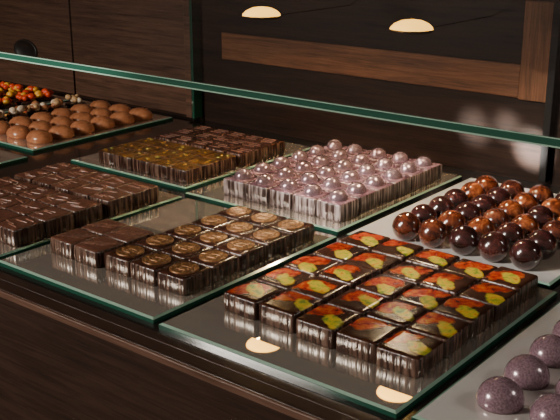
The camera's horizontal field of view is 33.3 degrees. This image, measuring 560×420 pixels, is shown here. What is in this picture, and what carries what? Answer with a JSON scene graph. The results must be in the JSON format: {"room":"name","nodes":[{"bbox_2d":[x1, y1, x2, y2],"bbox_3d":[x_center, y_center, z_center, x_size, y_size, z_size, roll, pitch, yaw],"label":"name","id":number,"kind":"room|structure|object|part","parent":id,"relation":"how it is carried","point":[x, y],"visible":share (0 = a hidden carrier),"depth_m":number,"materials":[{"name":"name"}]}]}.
{"room":"food shop","nodes":[
{"label":"food shop","id":0,"kind":"room"},
{"bbox_2d":[0,1,559,186],"bbox_3d":[-0.206,-0.583,1.356,3.240,2.730,0.045,14,23,36],"label":"wall","id":1,"kind":"structure","parent":0,"point":[479,31],"depth_m":1.18,"materials":[{"name":"brown wood"}]},
{"bbox_2d":[14,39,37,56],"bbox_3d":[-0.439,-0.275,1.615,0.064,0.038,0.004,14,23,36],"label":"cable grommet","id":2,"kind":"object","parent":1,"relation":"attached to","point":[25,47],"visible":0.72,"depth_m":1.61,"materials":[{"name":"black plastic"}]},
{"bbox_2d":[0,3,75,93],"bbox_3d":[-0.516,-0.332,1.666,0.446,0.200,0.004,14,23,36],"label":"wall panel","id":3,"kind":"object","parent":1,"relation":"attached to","point":[47,26],"depth_m":1.59,"materials":[{"name":"brown wood"}]},
{"bbox_2d":[70,2,186,114],"bbox_3d":[-0.236,-0.263,1.453,0.262,0.200,0.004,14,23,36],"label":"wall panel","id":4,"kind":"object","parent":1,"relation":"attached to","point":[137,37],"depth_m":1.45,"materials":[{"name":"brown wood"}]},
{"bbox_2d":[183,2,202,118],"bbox_3d":[-0.128,-0.233,1.362,0.020,0.200,0.018,14,23,36],"label":"trim","id":5,"kind":"structure","parent":1,"relation":"attached to","point":[191,10],"depth_m":1.36,"materials":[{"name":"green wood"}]},
{"bbox_2d":[0,0,559,148],"bbox_3d":[-0.177,-0.224,1.006,2.280,0.004,0.613,14,23,36],"label":"glass shelf","id":6,"kind":"object","parent":1,"relation":"attached to","point":[535,139],"visible":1,"depth_m":0.53,"materials":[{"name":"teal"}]},
{"bbox_3d":[-0.177,-0.226,1.006,2.280,0.001,0.611,14,23,36],"label":"pane","id":7,"kind":"part","parent":6,"relation":"part of","materials":[{"name":"clear glass"}]},
{"bbox_2d":[221,32,520,97],"bbox_3d":[0.095,-0.190,1.196,0.453,0.038,0.005,14,23,36],"label":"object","id":8,"kind":"structure","parent":1,"relation":"attached to","point":[465,74],"depth_m":1.17,"materials":[{"name":"brown wood"}]},
{"bbox_2d":[518,4,553,102],"bbox_3d":[0.285,-0.176,1.040,0.034,0.110,0.006,14,23,36],"label":"trim","id":9,"kind":"structure","parent":1,"relation":"attached to","point":[537,29],"depth_m":1.04,"materials":[{"name":"brown wood"}]},
{"bbox_2d":[538,5,559,181],"bbox_3d":[0.301,-0.128,1.040,0.009,0.200,0.010,14,23,36],"label":"trim","id":10,"kind":"structure","parent":1,"relation":"attached to","point":[554,55],"depth_m":1.03,"materials":[{"name":"black metal"}]},
{"bbox_3d":[-0.752,1.095,0.681,3.960,0.045,2.541,14,23,36],"label":"floor","id":11,"kind":"structure","parent":0,"visible":0},
{"bbox_2d":[0,82,559,419],"bbox_3d":[-0.132,0.417,1.198,2.430,0.925,0.580,14,23,36],"label":"display shelf","id":12,"kind":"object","parent":11,"relation":"on","point":[65,355],"depth_m":0.73,"materials":[{"name":"brown wood"}]},
{"bbox_2d":[0,150,27,165],"bbox_3d":[-0.474,-0.057,1.150,0.210,0.004,0.242,14,23,36],"label":"tray","id":13,"kind":"object","parent":12,"relation":"on","point":[6,158],"visible":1,"depth_m":1.17,"materials":[{"name":"green glass"}]},
{"bbox_2d":[0,89,69,113],"bbox_3d":[-0.496,-0.170,1.498,0.210,0.004,0.254,14,23,36],"label":"tray","id":14,"kind":"object","parent":12,"relation":"on","point":[64,99],"visible":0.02,"depth_m":1.50,"materials":[{"name":"green glass"}]},
{"bbox_2d":[0,81,54,108],"bbox_3d":[-0.494,-0.180,1.492,0.178,0.018,0.216,14,23,36],"label":"fruit mendiants","id":15,"kind":"object","parent":14,"relation":"on","point":[10,93],"visible":1,"depth_m":1.51,"materials":[{"name":"orange food"}]},
{"bbox_2d":[0,100,172,152],"bbox_3d":[-0.322,-0.127,1.365,0.213,0.004,0.254,14,23,36],"label":"tray","id":16,"kind":"object","parent":12,"relation":"on","point":[20,144],"visible":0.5,"depth_m":1.28,"materials":[{"name":"green glass"}]},
{"bbox_2d":[0,94,85,120],"bbox_3d":[-0.379,-0.151,1.404,0.037,0.018,0.215,14,23,36],"label":"nut mendiants","id":17,"kind":"object","parent":16,"relation":"on","point":[34,107],"visible":0.98,"depth_m":1.41,"materials":[{"name":"beige food"}]},
{"bbox_2d":[0,100,152,143],"bbox_3d":[-0.298,-0.130,1.343,0.129,0.016,0.215,14,23,36],"label":"chocolate","id":18,"kind":"object","parent":16,"relation":"on","point":[62,123],"visible":1,"depth_m":1.32,"materials":[{"name":"brown food"}]},
{"bbox_2d":[0,191,181,259],"bbox_3d":[-0.260,-0.003,0.987,0.201,0.004,0.242,14,23,36],"label":"tray","id":19,"kind":"object","parent":12,"relation":"on","point":[6,251],"visible":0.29,"depth_m":0.95,"materials":[{"name":"green glass"}]},
{"bbox_2d":[0,162,158,247],"bbox_3d":[-0.247,-0.011,0.973,0.158,0.018,0.185,14,23,36],"label":"chocolate","id":20,"kind":"object","parent":19,"relation":"on","point":[48,201],"visible":1,"depth_m":0.95,"materials":[{"name":"brown food"}]},
{"bbox_2d":[0,198,336,323],"bbox_3d":[-0.099,0.037,0.864,0.198,0.004,0.242,14,23,36],"label":"tray","id":21,"kind":"object","parent":12,"relation":"on","point":[146,302],"visible":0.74,"depth_m":0.80,"materials":[{"name":"green glass"}]},
{"bbox_2d":[50,219,153,267],"bbox_3d":[-0.162,0.029,0.854,0.066,0.016,0.070,14,23,36],"label":"chocolate","id":22,"kind":"object","parent":21,"relation":"on","point":[88,245],"visible":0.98,"depth_m":0.84,"materials":[{"name":"brown food"}]},
{"bbox_2d":[104,205,313,295],"bbox_3d":[-0.060,0.032,0.845,0.097,0.017,0.177,14,23,36],"label":"chocolate","id":23,"kind":"object","parent":21,"relation":"on","point":[183,260],"visible":1,"depth_m":0.82,"materials":[{"name":"brown food"}]},
{"bbox_2d":[71,142,310,191],"bbox_3d":[-0.108,-0.070,1.193,0.198,0.004,0.238,14,23,36],"label":"tray","id":24,"kind":"object","parent":12,"relation":"on","point":[91,161],"visible":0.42,"depth_m":1.11,"materials":[{"name":"green glass"}]},
{"bbox_2d":[99,125,284,183],"bbox_3d":[-0.107,-0.073,1.165,0.150,0.018,0.181,14,23,36],"label":"chocolate","id":25,"kind":"object","parent":24,"relation":"on","point":[189,155],"visible":1,"depth_m":1.13,"materials":[{"name":"brown food"}]},
{"bbox_2d":[185,172,461,234],"bbox_3d":[0.054,-0.028,1.062,0.206,0.004,0.250,14,23,36],"label":"tray","id":26,"kind":"object","parent":12,"relation":"on","point":[213,193],"visible":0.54,"depth_m":0.99,"materials":[{"name":"green glass"}]},
{"bbox_2d":[224,139,441,222],"bbox_3d":[0.062,-0.040,1.046,0.157,0.028,0.203,14,23,36],"label":"chocolate","id":27,"kind":"object","parent":26,"relation":"on","point":[334,181],"visible":1,"depth_m":1.01,"materials":[{"name":"pink food"}]},
{"bbox_2d":[159,287,557,418],"bbox_3d":[0.068,0.078,0.737,0.210,0.004,0.248,14,23,36],"label":"tray","id":28,"kind":"object","parent":12,"relation":"on","point":[387,392],"visible":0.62,"depth_m":0.66,"materials":[{"name":"green glass"}]},
{"bbox_2d":[224,230,537,378],"bbox_3d":[0.083,0.065,0.744,0.179,0.016,0.193,14,23,36],"label":"chocolate","id":29,"kind":"object","parent":28,"relation":"on","point":[398,306],"visible":1,"depth_m":0.72,"materials":[{"name":"brown food"}]},
{"bbox_2d":[347,178,559,288],"bbox_3d":[0.223,0.014,0.934,0.206,0.004,0.250,14,23,36],"label":"tray","id":30,"kind":"object","parent":12,"relation":"on","point":[547,271],"visible":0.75,"depth_m":0.85,"materials":[{"name":"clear glass"}]},
{"bbox_2d":[392,175,559,270],"bbox_3d":[0.304,0.029,0.839,0.374,0.026,0.192,14,23,36],"label":"truffle","id":31,"kind":"object","parent":30,"relation":"on","point":[506,219],"visible":1,"depth_m":0.87,"materials":[{"name":"brown food"}]},
{"bbox_2d":[411,302,559,419],"bbox_3d":[0.240,0.120,0.608,0.212,0.004,0.244,14,23,36],"label":"tray","id":32,"kind":"object","parent":12,"relation":"on","point":[458,402],"visible":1,"depth_m":0.61,"materials":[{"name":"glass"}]},
{"bbox_2d":[476,320,559,419],"bbox_3d":[0.232,0.114,0.592,0.174,0.017,0.147,14,23,36],"label":"truffle","id":33,"kind":"object","parent":32,"relation":"on","point":[501,395],"visible":1,"depth_m":0.59,"materials":[{"name":"purple food"}]}
]}

